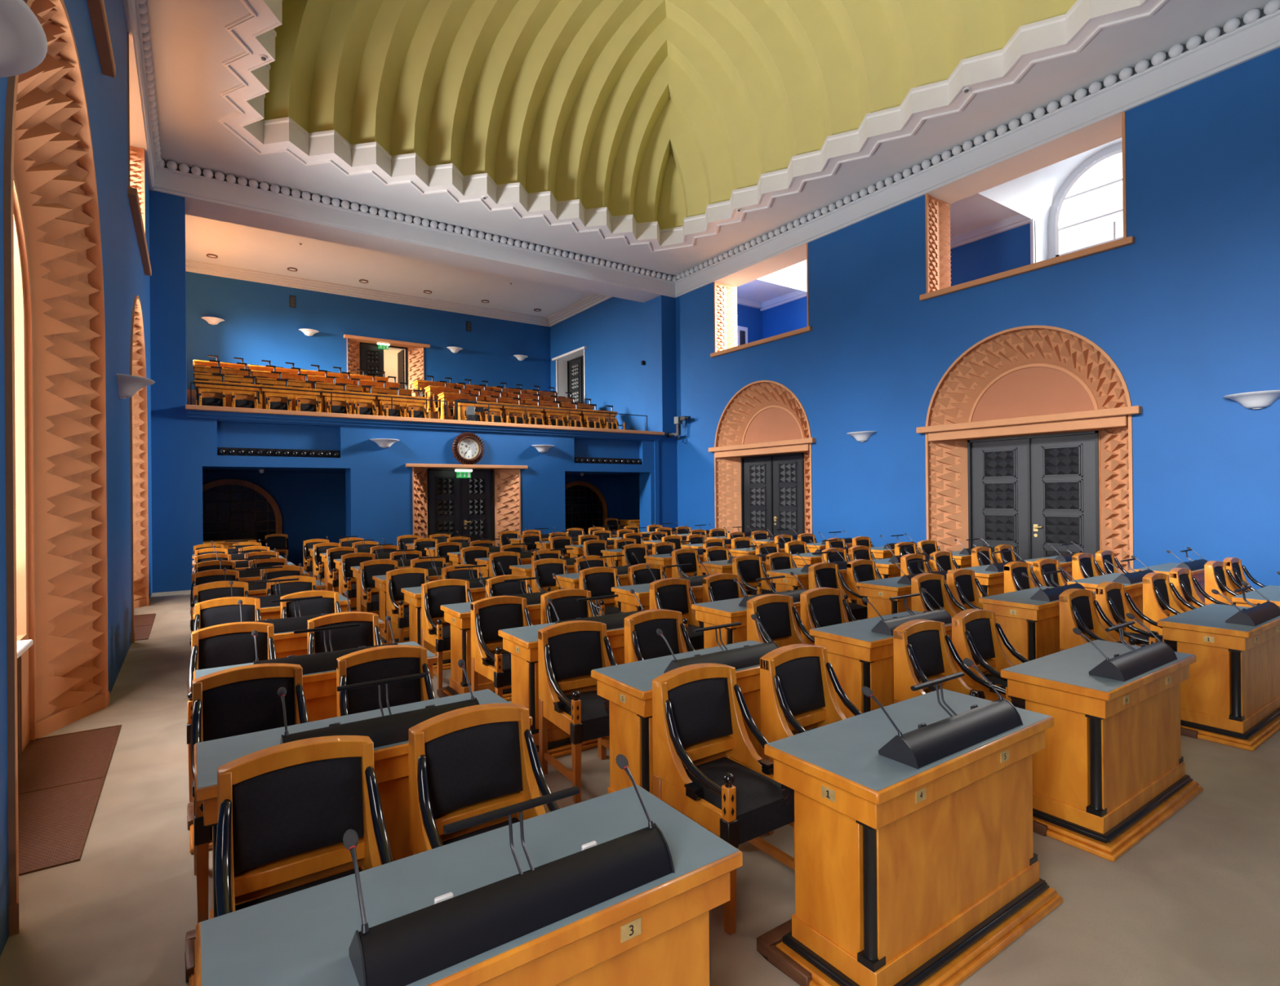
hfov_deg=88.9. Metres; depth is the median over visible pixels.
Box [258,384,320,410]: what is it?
desk
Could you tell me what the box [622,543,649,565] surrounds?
armchair
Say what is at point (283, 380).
lamp
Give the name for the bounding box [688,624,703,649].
seat cushion
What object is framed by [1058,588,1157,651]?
armchair
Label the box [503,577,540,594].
lamp
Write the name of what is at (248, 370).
lamp
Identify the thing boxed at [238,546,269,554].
armchair
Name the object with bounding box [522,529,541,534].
armchair
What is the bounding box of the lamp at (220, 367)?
[210,365,222,373]
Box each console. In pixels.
[211,538,260,554]
[213,542,267,560]
[215,548,276,568]
[218,555,287,577]
[222,563,302,590]
[229,574,322,608]
[237,591,352,633]
[251,615,398,675]
[277,659,479,747]
[326,534,368,547]
[339,537,385,552]
[342,754,675,985]
[355,542,405,559]
[374,546,431,567]
[400,553,462,576]
[422,531,458,543]
[433,561,504,588]
[443,533,482,547]
[467,537,510,552]
[480,573,561,604]
[497,541,544,558]
[524,527,556,538]
[534,546,586,565]
[546,589,644,630]
[551,528,585,541]
[582,552,639,574]
[583,532,619,545]
[593,524,622,534]
[621,534,659,549]
[623,526,653,537]
[645,560,710,586]
[653,522,679,531]
[656,613,778,673]
[658,528,690,541]
[666,538,708,555]
[685,524,712,534]
[699,531,733,545]
[723,525,752,537]
[724,543,769,563]
[733,572,807,607]
[749,533,786,550]
[767,528,798,541]
[796,549,848,573]
[808,537,848,555]
[817,530,852,544]
[862,587,951,635]
[862,657,1022,769]
[880,533,916,549]
[884,542,929,563]
[891,556,947,585]
[954,537,994,555]
[978,548,1026,572]
[1021,566,1084,601]
[1047,541,1086,562]
[1072,613,1177,681]
[1104,555,1155,584]
[1166,546,1208,571]
[1211,581,1279,626]
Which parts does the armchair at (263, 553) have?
rail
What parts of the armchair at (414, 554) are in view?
rail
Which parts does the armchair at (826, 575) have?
frame, arm, rail, frame, arm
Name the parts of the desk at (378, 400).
panel, panel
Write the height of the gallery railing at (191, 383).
0.465 m
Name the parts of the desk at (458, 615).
panel, board, black moulding, panel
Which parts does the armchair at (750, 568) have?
frame, rail, arm, panel, rail, frame, arm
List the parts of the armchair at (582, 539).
rail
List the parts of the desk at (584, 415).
panel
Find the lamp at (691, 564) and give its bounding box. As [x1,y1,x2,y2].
[665,563,692,577]
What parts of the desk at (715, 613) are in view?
panel, panel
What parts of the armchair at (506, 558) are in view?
frame, arm, rail, frame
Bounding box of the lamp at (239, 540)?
[225,540,248,548]
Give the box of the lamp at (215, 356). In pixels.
[208,355,217,360]
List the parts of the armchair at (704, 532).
rail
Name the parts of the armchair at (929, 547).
frame, rail, frame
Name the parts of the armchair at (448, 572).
frame, rail, frame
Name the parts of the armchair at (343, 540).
rail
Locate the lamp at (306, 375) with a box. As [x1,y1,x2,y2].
[297,373,307,381]
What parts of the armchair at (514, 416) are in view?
rail, panel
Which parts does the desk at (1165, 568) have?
panel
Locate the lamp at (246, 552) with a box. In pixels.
[232,550,261,560]
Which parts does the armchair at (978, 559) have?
frame, rail, arm, frame, arm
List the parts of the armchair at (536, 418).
rail, panel, frame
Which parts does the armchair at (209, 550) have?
rail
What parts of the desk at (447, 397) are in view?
panel, panel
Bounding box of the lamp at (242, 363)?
[236,362,247,368]
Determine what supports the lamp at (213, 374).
on the desk at (228, 390)
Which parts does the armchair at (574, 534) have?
rail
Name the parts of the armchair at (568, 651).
leg, frame, rail, arm, rail, leg, rail, panel, leg, frame, arm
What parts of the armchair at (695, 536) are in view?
frame, rail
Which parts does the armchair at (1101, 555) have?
frame, rail, arm, frame, arm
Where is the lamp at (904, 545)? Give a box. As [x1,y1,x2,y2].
[897,544,913,554]
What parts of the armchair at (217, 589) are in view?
frame, arm, rail, frame, arm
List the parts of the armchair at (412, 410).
frame, rail, panel, frame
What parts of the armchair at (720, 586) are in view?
frame, arm, rail, frame, arm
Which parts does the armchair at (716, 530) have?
rail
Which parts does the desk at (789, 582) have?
panel, panel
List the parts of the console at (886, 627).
plate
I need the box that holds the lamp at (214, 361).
[208,360,219,366]
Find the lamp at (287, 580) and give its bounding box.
[255,577,298,595]
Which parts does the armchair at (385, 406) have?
frame, rail, panel, frame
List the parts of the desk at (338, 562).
panel, panel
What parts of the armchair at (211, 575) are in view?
arm, frame, rail, frame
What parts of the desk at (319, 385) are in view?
panel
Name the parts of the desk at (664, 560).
panel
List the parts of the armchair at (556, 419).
rail, panel, frame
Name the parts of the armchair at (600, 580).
frame, arm, rail, panel, rail, frame, arm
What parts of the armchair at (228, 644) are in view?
leg, arm, frame, rail, panel, frame, arm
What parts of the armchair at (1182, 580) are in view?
rail, frame, arm, frame, arm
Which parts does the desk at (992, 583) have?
panel, panel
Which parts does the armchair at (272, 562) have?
rail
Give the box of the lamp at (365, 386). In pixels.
[361,385,371,393]
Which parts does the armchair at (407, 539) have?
rail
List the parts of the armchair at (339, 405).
frame, rail, panel, frame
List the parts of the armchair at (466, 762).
leg, frame, arm, rail, rail, panel, frame, arm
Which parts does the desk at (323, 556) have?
panel, panel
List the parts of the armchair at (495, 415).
panel, rail, frame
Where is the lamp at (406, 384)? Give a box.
[399,382,408,389]
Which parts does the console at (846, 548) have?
plate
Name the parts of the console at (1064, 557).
plate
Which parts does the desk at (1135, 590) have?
panel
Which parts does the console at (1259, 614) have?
plate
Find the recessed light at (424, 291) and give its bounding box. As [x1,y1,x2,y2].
[423,290,431,293]
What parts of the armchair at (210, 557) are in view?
rail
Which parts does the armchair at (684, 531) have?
rail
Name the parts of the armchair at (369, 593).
leg, frame, arm, rail, rail, panel, rail, frame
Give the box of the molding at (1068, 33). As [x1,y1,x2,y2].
[217,0,1168,252]
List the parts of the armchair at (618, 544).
frame, rail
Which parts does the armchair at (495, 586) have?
frame, arm, rail, frame, arm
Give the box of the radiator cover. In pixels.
[17,656,22,763]
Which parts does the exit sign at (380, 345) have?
green panel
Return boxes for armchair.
[186,622,276,802]
[190,569,239,644]
[190,663,309,924]
[192,543,223,559]
[192,581,249,623]
[192,596,261,631]
[193,547,227,567]
[194,553,231,564]
[194,560,235,573]
[198,389,225,406]
[215,735,393,916]
[231,391,257,408]
[232,542,261,548]
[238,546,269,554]
[244,551,279,560]
[248,557,286,568]
[260,565,303,580]
[264,533,288,562]
[265,393,291,410]
[266,575,316,595]
[280,590,341,618]
[294,395,320,412]
[302,538,328,576]
[306,611,382,654]
[313,542,341,582]
[325,397,351,413]
[326,546,357,591]
[336,644,435,716]
[338,537,364,543]
[341,552,375,611]
[351,541,378,547]
[352,400,377,415]
[360,559,398,613]
[369,545,399,553]
[381,401,406,417]
[386,567,430,644]
[390,550,422,559]
[396,534,419,550]
[405,403,430,418]
[408,703,559,856]
[410,556,446,568]
[413,537,437,556]
[420,386,427,412]
[421,578,473,688]
[428,533,450,538]
[432,393,440,418]
[435,542,462,565]
[441,564,482,579]
[446,536,470,542]
[447,400,454,419]
[460,546,489,565]
[463,407,487,422]
[469,540,495,546]
[470,595,532,697]
[484,408,508,422]
[485,574,532,597]
[488,551,522,577]
[499,530,519,546]
[500,544,527,552]
[507,410,530,424]
[520,533,542,551]
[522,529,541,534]
[527,411,550,425]
[531,549,561,561]
[531,558,568,592]
[537,620,617,804]
[540,588,597,624]
[547,413,571,426]
[548,532,568,541]
[550,536,573,558]
[566,414,589,427]
[566,528,584,537]
[573,555,608,573]
[578,534,599,544]
[578,566,621,616]
[583,539,608,556]
[586,415,608,428]
[587,527,604,534]
[592,529,612,540]
[603,417,625,429]
[604,518,622,530]
[613,537,635,549]
[617,528,635,537]
[622,532,644,544]
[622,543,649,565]
[624,525,640,533]
[624,608,694,663]
[627,563,666,585]
[647,524,662,531]
[648,531,667,540]
[648,577,703,652]
[652,542,676,555]
[652,662,795,935]
[655,527,673,535]
[662,535,684,549]
[671,548,702,577]
[675,526,691,534]
[686,533,706,544]
[688,529,708,539]
[702,538,725,548]
[702,573,746,648]
[703,546,731,561]
[709,528,727,537]
[727,532,745,538]
[731,537,753,549]
[732,555,775,596]
[746,594,814,733]
[751,530,770,540]
[755,542,781,555]
[760,644,862,835]
[765,551,797,587]
[774,534,794,543]
[784,541,809,554]
[797,533,817,543]
[800,586,856,644]
[808,562,867,622]
[822,547,850,562]
[826,537,847,548]
[846,559,882,622]
[848,545,875,561]
[852,536,874,547]
[893,619,1012,704]
[894,542,919,555]
[900,553,932,576]
[911,573,982,617]
[916,540,940,556]
[929,551,959,572]
[946,568,988,613]
[951,608,1028,701]
[971,546,997,567]
[994,544,1019,563]
[1004,561,1042,593]
[1033,558,1070,587]
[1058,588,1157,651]
[1071,552,1105,580]
[1095,550,1128,575]
[1095,582,1164,646]
[1142,572,1196,635]
[1168,567,1235,612]
[1204,560,1250,604]
[1222,557,1266,594]
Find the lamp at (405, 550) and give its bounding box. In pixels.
[391,549,417,559]
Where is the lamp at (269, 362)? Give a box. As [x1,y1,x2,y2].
[261,360,271,365]
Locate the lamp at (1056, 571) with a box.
[1041,570,1061,586]
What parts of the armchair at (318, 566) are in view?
frame, rail, arm, rail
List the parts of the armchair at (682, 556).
frame, arm, rail, rail, frame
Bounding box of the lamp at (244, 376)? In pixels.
[243,375,255,384]
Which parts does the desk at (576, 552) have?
panel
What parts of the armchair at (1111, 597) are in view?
rail, frame, frame, arm, arm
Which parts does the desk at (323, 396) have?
panel, panel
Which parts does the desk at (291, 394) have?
panel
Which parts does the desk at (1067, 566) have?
panel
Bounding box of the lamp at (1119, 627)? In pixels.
[1105,621,1135,650]
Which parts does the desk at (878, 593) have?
panel, panel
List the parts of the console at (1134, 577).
plate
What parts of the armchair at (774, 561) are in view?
frame, arm, rail, frame, arm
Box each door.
[360,342,407,389]
[427,468,494,542]
[567,355,583,403]
[737,325,747,346]
[741,452,804,537]
[967,430,1100,560]
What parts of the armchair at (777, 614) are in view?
frame, arm, rail, rail, frame, arm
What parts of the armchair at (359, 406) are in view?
frame, rail, panel, frame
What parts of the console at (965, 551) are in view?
plate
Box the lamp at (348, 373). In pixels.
[341,372,350,378]
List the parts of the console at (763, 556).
plate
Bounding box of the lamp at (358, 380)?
[350,377,359,385]
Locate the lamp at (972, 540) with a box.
[966,538,979,546]
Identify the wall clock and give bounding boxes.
[452,432,484,464]
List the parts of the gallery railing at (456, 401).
gate post, post, handrail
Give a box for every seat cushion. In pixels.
[210,826,212,840]
[235,867,361,911]
[279,552,285,558]
[309,561,312,571]
[321,567,324,578]
[336,574,338,586]
[351,583,356,597]
[371,594,379,611]
[396,607,408,627]
[434,625,450,651]
[442,817,519,845]
[486,652,511,686]
[558,690,609,742]
[595,606,621,615]
[684,756,794,844]
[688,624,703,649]
[746,589,775,595]
[848,602,867,621]
[984,673,1007,689]
[1128,632,1162,644]
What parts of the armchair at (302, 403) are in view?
frame, rail, panel, frame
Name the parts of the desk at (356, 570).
panel, panel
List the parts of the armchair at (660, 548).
frame, rail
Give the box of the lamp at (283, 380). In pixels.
[276,378,288,386]
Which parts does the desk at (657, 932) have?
number plate, panel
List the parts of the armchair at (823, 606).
frame, arm, rail, frame, arm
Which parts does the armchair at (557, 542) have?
frame, rail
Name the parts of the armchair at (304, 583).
frame, arm, rail, frame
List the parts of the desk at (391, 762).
board, panel, panel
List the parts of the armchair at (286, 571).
frame, rail, frame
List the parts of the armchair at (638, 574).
frame, arm, rail, frame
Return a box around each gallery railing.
[190,382,447,419]
[454,399,647,431]
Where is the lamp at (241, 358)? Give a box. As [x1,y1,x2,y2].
[233,357,243,363]
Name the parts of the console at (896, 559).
plate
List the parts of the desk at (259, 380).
panel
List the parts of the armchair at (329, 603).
frame, arm, rail, frame, arm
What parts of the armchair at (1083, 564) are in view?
frame, rail, arm, frame, arm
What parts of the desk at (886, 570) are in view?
panel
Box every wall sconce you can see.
[0,0,47,77]
[115,373,155,399]
[200,316,224,324]
[298,328,319,336]
[369,438,399,448]
[446,346,462,353]
[513,355,528,360]
[531,444,554,453]
[846,431,876,442]
[1222,390,1279,409]
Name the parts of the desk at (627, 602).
panel, panel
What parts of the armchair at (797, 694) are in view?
leg, frame, arm, rail, panel, rail, frame, arm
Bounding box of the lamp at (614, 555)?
[600,555,624,566]
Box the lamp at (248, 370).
[240,368,250,376]
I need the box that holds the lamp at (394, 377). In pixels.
[387,376,395,382]
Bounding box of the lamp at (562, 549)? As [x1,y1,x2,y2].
[550,547,573,558]
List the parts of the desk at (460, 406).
panel, panel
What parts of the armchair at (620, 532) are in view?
rail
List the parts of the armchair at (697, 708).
leg, frame, rail, rail, arm, panel, rail, leg, frame, rail, arm, leg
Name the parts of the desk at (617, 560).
panel, panel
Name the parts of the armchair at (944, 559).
frame, arm, rail, frame, arm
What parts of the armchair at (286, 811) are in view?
arm, frame, rail, panel, rail, frame, arm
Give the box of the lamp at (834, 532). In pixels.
[828,531,841,537]
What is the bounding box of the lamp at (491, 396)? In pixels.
[490,395,498,402]
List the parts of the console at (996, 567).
plate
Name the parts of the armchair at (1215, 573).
rail, frame, arm, frame, arm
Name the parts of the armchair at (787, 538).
frame, rail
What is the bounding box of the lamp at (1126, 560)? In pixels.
[1120,558,1136,572]
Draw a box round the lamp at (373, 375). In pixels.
[365,373,374,381]
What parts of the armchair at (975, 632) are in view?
frame, rail, rail, arm, rail, frame, arm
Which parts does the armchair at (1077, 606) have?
frame, rail, rail, arm, frame, arm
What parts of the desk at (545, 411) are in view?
panel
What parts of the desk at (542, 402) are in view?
panel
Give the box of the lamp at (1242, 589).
[1234,586,1255,606]
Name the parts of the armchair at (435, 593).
leg, frame, rail, arm, rail, leg, panel, rail, frame, arm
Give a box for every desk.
[184,688,532,985]
[186,641,438,854]
[189,570,308,649]
[189,580,326,662]
[190,555,284,613]
[192,360,247,390]
[192,561,295,573]
[192,593,351,620]
[193,365,251,397]
[193,372,253,404]
[193,379,260,407]
[195,784,742,985]
[246,364,298,376]
[250,370,305,380]
[255,377,311,408]
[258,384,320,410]
[274,618,385,658]
[297,369,345,381]
[303,375,354,388]
[308,548,324,590]
[311,382,364,412]
[319,389,376,413]
[320,552,370,592]
[333,558,390,611]
[344,373,389,382]
[350,563,449,618]
[352,379,399,387]
[361,386,413,415]
[372,572,483,644]
[373,393,427,417]
[400,586,485,670]
[405,543,413,549]
[412,380,455,396]
[424,385,469,412]
[424,546,463,556]
[436,601,541,701]
[437,392,485,419]
[447,551,497,565]
[453,400,503,422]
[454,383,492,390]
[468,389,507,396]
[475,557,531,577]
[484,395,524,404]
[491,386,526,393]
[497,622,624,758]
[500,403,544,424]
[506,392,542,399]
[509,537,548,544]
[509,564,574,587]
[521,399,560,407]
[524,390,558,396]
[534,541,578,550]
[541,406,582,426]
[542,395,576,402]
[553,573,627,589]
[560,401,594,409]
[564,544,613,558]
[577,534,617,537]
[579,408,617,428]
[591,640,796,831]
[600,548,652,567]
[607,537,648,541]
[611,583,702,650]
[640,539,686,544]
[644,553,703,577]
[671,533,709,537]
[680,543,731,549]
[691,597,800,648]
[697,560,765,577]
[706,536,749,539]
[728,547,784,556]
[751,538,797,545]
[756,688,1062,985]
[766,567,857,620]
[791,552,848,568]
[806,542,852,552]
[809,610,952,718]
[856,576,946,618]
[859,558,929,619]
[871,546,916,559]
[947,564,1033,597]
[950,551,995,568]
[978,586,1095,666]
[1000,640,1203,862]
[1023,555,1095,584]
[1066,573,1142,626]
[1133,562,1204,603]
[1156,603,1279,751]
[1231,585,1279,608]
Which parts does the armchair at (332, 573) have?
leg, frame, arm, rail, rail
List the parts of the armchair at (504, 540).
frame, rail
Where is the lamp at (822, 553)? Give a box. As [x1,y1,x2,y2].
[812,551,831,562]
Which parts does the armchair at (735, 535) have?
rail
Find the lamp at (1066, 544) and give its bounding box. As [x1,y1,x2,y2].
[1060,542,1073,553]
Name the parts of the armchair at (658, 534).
rail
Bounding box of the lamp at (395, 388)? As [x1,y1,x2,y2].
[389,387,399,395]
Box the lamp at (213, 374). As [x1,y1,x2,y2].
[212,373,224,382]
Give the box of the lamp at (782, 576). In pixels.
[755,575,785,592]
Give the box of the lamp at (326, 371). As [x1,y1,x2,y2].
[317,369,327,376]
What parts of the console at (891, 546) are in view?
plate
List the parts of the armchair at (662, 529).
rail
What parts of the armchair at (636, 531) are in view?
rail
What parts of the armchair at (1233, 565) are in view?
rail, frame, arm, frame, arm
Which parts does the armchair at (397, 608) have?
leg, frame, rail, arm, leg, rail, panel, rail, frame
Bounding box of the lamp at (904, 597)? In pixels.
[888,593,919,614]
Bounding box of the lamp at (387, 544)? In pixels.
[369,543,392,552]
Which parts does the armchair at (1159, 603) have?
leg, rail, frame, rail, rail, arm, frame, arm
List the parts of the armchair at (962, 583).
frame, rail, arm, rail, frame, arm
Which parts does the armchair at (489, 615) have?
leg, frame, rail, arm, rail, panel, rail, leg, frame, arm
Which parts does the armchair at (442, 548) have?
frame, rail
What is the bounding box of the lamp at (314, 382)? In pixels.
[305,380,315,388]
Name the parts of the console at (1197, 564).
plate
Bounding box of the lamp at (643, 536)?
[633,536,649,544]
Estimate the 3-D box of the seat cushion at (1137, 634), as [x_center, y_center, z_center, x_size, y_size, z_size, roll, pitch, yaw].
[4.256,1.286,5.523,0.366,0.155,0.464,0,0,-36]
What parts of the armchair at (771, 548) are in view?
frame, rail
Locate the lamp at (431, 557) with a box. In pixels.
[418,555,446,568]
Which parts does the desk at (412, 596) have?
panel, panel, black moulding, board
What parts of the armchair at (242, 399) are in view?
rail, panel, frame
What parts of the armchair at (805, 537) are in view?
frame, rail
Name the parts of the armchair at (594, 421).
rail, panel, frame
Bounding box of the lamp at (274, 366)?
[266,364,275,371]
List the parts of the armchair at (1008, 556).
frame, rail, frame, arm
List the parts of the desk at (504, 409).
panel, panel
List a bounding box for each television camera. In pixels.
[465,406,489,421]
[666,415,690,439]
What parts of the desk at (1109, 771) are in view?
panel, black moulding, board, number plate, panel, number plate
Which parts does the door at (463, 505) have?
handle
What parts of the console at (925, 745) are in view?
plate, plate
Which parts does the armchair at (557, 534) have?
rail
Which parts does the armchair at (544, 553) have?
frame, rail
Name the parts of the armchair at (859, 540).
frame, rail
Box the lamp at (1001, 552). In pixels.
[993,550,1009,562]
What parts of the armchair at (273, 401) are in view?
frame, rail, panel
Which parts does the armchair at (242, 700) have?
leg, arm, frame, leg, panel, rail, frame, arm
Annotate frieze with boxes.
[217,447,340,457]
[574,457,641,464]
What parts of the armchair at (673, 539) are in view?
rail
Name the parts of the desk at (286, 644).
panel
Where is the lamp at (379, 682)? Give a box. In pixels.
[337,672,426,716]
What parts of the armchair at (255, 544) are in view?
rail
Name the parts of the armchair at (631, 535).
rail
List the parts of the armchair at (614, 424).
rail, panel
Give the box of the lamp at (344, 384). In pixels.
[335,382,346,391]
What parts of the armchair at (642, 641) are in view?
frame, arm, rail, frame, arm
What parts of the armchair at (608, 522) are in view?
frame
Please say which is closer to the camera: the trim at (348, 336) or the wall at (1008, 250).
the wall at (1008, 250)
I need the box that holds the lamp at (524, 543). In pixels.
[511,542,532,551]
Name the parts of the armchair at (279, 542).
rail, rail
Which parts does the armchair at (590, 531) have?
rail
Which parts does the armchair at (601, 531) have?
rail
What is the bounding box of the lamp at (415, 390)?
[413,389,422,396]
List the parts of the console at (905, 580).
plate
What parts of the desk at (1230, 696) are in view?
panel, number plate, black moulding, board, panel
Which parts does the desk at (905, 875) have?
number plate, panel, black moulding, board, number plate, panel, number plate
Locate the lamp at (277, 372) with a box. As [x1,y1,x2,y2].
[271,371,281,378]
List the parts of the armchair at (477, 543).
rail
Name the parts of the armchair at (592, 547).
frame, rail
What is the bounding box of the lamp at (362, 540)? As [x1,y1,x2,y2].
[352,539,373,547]
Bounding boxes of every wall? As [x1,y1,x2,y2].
[0,0,152,956]
[149,190,187,592]
[185,271,551,391]
[186,417,663,590]
[202,471,639,566]
[383,349,405,389]
[550,297,644,431]
[643,295,677,528]
[675,47,1279,589]
[737,220,1035,342]
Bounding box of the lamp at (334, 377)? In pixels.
[325,376,335,383]
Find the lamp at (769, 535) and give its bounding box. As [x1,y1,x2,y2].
[760,535,775,542]
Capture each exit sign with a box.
[377,342,390,350]
[454,469,472,478]
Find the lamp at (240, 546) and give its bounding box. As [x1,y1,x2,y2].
[228,544,253,554]
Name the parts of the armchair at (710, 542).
frame, rail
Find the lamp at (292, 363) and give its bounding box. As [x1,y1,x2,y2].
[284,362,294,367]
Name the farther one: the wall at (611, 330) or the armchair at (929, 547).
the wall at (611, 330)
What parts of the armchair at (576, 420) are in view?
rail, panel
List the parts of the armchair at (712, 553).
frame, rail, frame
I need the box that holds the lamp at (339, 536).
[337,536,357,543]
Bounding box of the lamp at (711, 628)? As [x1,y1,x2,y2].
[693,622,741,651]
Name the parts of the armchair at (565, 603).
frame, arm, rail, frame, arm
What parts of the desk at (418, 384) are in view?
panel, panel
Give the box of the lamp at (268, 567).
[245,565,282,580]
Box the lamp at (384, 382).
[376,380,386,387]
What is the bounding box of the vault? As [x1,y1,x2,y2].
[262,0,1076,229]
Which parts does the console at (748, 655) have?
plate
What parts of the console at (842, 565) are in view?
plate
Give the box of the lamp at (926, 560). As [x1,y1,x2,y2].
[908,559,928,573]
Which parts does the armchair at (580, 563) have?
frame, rail, frame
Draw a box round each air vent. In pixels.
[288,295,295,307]
[466,320,471,331]
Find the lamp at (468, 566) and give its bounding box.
[454,564,486,578]
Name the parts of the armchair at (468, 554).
frame, arm, rail, frame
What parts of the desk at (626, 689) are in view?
number plate, panel, panel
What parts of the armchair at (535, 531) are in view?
rail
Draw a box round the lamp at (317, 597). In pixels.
[270,595,322,617]
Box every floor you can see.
[0,569,1279,985]
[186,389,440,418]
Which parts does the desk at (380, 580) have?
panel, black moulding, panel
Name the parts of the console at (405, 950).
plate, plate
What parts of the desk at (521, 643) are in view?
number plate, panel, black moulding, board, panel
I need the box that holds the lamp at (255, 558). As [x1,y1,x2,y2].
[238,557,270,568]
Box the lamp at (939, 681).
[910,671,964,716]
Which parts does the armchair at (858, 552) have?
frame, rail, frame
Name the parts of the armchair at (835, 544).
frame, rail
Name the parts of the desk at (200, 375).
panel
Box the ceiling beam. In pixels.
[151,187,661,302]
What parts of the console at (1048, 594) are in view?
plate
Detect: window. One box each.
[13,211,29,752]
[202,479,282,546]
[564,480,607,534]
[1055,149,1123,257]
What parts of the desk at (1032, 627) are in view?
panel, number plate, panel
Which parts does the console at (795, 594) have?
plate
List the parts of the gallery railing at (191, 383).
post, handrail, post, post, post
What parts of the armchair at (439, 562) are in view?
frame, rail, frame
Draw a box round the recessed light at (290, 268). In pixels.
[287,266,297,271]
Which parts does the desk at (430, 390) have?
panel, panel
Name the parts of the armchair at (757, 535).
rail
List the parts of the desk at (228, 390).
panel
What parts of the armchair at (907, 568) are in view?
frame, arm, rail, frame, arm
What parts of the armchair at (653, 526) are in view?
rail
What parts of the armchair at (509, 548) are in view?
rail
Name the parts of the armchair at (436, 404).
frame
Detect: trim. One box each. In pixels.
[3,0,109,936]
[87,0,115,77]
[122,0,161,190]
[127,31,145,232]
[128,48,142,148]
[128,186,151,275]
[129,295,149,642]
[153,158,675,297]
[185,259,613,326]
[185,404,664,435]
[186,409,662,439]
[343,333,430,347]
[346,337,424,396]
[405,463,528,469]
[412,466,520,546]
[551,346,586,404]
[675,0,1279,297]
[708,437,816,457]
[710,325,812,357]
[713,243,808,352]
[714,380,812,533]
[715,244,806,286]
[915,405,1142,441]
[919,235,1134,301]
[924,111,1126,293]
[925,324,1133,573]
[928,113,1121,204]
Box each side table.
[203,538,256,549]
[618,519,639,529]
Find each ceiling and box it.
[146,0,1270,276]
[185,213,594,317]
[202,467,639,475]
[388,347,404,351]
[737,137,1122,311]
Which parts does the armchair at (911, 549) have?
frame, rail, frame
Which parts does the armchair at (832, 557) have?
frame, rail, frame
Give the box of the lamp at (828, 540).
[822,539,837,547]
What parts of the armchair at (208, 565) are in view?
frame, rail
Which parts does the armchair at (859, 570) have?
frame, arm, rail, rail, frame, arm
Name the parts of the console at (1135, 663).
plate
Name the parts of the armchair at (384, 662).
frame, arm, rail, frame, arm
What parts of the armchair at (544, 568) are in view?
frame, arm, rail, rail, frame, arm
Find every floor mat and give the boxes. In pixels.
[17,724,121,875]
[133,613,155,640]
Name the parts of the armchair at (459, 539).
rail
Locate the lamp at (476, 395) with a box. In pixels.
[469,394,478,400]
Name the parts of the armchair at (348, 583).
leg, frame, arm, rail, rail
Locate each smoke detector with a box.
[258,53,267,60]
[962,86,970,93]
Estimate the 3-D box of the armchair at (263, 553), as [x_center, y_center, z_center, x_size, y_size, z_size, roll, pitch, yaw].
[-5.643,1.344,9.761,0.474,0.917,0.525,0,0,-33]
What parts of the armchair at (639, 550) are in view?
frame, arm, rail, frame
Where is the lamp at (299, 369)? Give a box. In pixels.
[290,367,300,373]
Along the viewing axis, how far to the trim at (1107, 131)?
11.22 m
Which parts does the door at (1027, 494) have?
handle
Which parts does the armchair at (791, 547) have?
frame, rail, frame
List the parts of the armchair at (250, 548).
rail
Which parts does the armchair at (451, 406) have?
frame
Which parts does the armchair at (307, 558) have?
frame, arm, rail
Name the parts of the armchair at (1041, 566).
frame, rail, arm, frame, arm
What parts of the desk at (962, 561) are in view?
panel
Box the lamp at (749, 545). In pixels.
[737,545,756,555]
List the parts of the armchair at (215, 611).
arm, frame, rail, frame, arm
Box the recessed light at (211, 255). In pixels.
[206,253,217,257]
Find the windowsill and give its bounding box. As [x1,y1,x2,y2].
[17,639,33,658]
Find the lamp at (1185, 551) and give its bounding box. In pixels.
[1180,549,1192,560]
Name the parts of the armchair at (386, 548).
rail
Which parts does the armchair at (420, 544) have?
frame, rail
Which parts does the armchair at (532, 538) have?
frame, rail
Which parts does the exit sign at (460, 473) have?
green panel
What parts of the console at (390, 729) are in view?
plate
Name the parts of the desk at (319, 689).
board, panel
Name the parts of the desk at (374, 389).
panel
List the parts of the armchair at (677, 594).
frame, arm, rail, rail, frame, arm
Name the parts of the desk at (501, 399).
panel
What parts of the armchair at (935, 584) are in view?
frame, rail, arm, frame, arm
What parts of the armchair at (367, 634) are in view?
frame, arm, rail, frame, arm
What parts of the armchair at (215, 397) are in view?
panel, rail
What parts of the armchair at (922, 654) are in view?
frame, rail, arm, rail, frame, arm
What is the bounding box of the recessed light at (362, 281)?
[359,279,368,283]
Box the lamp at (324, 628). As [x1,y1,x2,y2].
[293,623,359,652]
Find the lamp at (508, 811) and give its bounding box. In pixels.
[443,786,579,875]
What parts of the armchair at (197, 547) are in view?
rail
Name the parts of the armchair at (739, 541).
frame, rail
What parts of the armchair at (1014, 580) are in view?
frame, rail, arm, frame, arm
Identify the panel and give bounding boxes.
[743,404,804,444]
[971,363,1099,422]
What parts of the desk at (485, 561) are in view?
panel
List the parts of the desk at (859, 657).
panel, panel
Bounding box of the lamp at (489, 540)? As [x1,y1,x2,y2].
[480,538,499,546]

